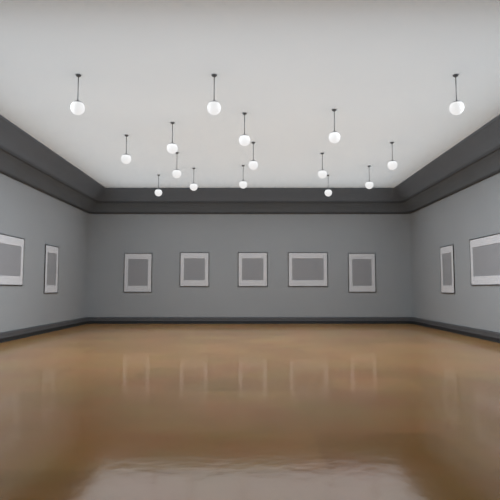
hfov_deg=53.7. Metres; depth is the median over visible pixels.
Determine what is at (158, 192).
globe pendant
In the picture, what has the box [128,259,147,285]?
print
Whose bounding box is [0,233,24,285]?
framed picture
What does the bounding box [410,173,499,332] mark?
wall
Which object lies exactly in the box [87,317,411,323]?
baseboard
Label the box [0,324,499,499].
floor
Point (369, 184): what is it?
globe pendant
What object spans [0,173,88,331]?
wall
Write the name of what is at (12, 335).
baseboard
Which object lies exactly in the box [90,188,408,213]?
trim
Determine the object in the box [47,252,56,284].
print
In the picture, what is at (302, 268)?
print
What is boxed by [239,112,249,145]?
globe pendant
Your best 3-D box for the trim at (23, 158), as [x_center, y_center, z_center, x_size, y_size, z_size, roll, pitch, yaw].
[-6.370,-2.958,8.691,0.945,0.935,24.880,0,-4,0]
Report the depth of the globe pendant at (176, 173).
14.80 m
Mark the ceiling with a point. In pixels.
(387, 68)
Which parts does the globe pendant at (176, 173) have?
globe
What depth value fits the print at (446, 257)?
17.09 m
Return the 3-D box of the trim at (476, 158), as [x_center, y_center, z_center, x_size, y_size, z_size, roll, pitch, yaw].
[6.359,-2.958,8.691,0.945,0.935,24.880,0,-4,0]
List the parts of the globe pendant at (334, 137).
globe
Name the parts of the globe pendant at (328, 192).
globe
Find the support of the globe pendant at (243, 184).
hanging from the ceiling
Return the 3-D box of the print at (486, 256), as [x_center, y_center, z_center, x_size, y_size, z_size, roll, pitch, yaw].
[6.824,0.289,14.059,0.009,0.890,2.070,0,-4,0]
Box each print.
[0,243,20,275]
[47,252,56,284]
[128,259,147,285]
[184,258,204,279]
[242,258,262,279]
[292,258,323,279]
[352,259,371,285]
[442,253,451,285]
[473,243,499,276]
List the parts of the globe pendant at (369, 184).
globe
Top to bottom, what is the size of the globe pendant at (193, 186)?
0.783 m
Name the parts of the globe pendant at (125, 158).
globe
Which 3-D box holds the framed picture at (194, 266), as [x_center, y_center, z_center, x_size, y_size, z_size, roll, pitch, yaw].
[-2.346,0.820,20.864,1.235,1.450,0.028,0,-4,0]
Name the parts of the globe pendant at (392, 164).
globe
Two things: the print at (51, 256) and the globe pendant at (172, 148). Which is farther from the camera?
the print at (51, 256)
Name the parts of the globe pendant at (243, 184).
globe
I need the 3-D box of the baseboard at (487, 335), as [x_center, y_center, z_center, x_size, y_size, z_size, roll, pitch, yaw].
[6.800,2.001,8.312,0.062,0.278,24.880,0,-4,0]
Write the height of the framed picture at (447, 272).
1.645 m
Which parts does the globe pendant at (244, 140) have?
globe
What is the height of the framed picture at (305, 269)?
1.450 m
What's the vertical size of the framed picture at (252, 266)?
1.450 m
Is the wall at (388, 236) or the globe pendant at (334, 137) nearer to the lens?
the globe pendant at (334, 137)
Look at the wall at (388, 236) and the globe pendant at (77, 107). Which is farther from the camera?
the wall at (388, 236)
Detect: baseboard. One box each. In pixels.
[0,317,87,342]
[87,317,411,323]
[412,317,499,342]
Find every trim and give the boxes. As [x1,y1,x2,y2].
[0,115,105,213]
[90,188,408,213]
[394,114,499,213]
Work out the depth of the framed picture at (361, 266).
20.85 m
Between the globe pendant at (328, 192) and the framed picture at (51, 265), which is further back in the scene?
the globe pendant at (328, 192)
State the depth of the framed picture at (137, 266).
20.85 m
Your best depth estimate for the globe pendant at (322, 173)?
14.87 m
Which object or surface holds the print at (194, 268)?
attached to the framed picture at (194, 266)
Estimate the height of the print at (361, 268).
1.126 m
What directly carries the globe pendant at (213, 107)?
hanging from the ceiling
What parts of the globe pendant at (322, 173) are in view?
globe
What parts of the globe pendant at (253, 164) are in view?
globe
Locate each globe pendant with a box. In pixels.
[70,74,84,114]
[121,134,130,163]
[155,175,161,195]
[167,122,177,153]
[172,152,180,177]
[190,168,197,190]
[207,74,220,114]
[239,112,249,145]
[239,165,246,188]
[249,142,257,169]
[318,153,326,178]
[325,175,331,195]
[329,109,339,142]
[365,165,372,188]
[388,142,396,169]
[449,74,463,114]
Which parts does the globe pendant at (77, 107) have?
globe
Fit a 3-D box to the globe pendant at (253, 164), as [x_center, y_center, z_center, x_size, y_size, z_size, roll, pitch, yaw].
[0.093,-2.638,13.862,0.266,0.783,0.266,0,-4,0]
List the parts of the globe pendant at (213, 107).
globe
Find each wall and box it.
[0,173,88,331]
[87,214,412,316]
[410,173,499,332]
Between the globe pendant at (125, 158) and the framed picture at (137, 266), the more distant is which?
the framed picture at (137, 266)
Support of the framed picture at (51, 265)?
attached to the wall at (33, 215)
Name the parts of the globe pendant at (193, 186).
globe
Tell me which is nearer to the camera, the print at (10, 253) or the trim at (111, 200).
the print at (10, 253)
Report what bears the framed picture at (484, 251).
attached to the wall at (472, 212)
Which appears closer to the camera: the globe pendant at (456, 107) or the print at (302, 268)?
the globe pendant at (456, 107)
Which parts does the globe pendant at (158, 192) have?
globe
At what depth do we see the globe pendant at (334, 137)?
11.21 m
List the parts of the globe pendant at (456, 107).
globe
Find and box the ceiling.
[0,0,499,187]
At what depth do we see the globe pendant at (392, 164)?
13.76 m
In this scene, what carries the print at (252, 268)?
attached to the framed picture at (252, 266)
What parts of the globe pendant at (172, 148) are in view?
globe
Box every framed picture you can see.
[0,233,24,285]
[44,244,58,292]
[123,253,151,291]
[180,252,208,286]
[238,252,267,286]
[288,252,327,286]
[348,253,375,291]
[440,244,454,293]
[469,233,499,285]

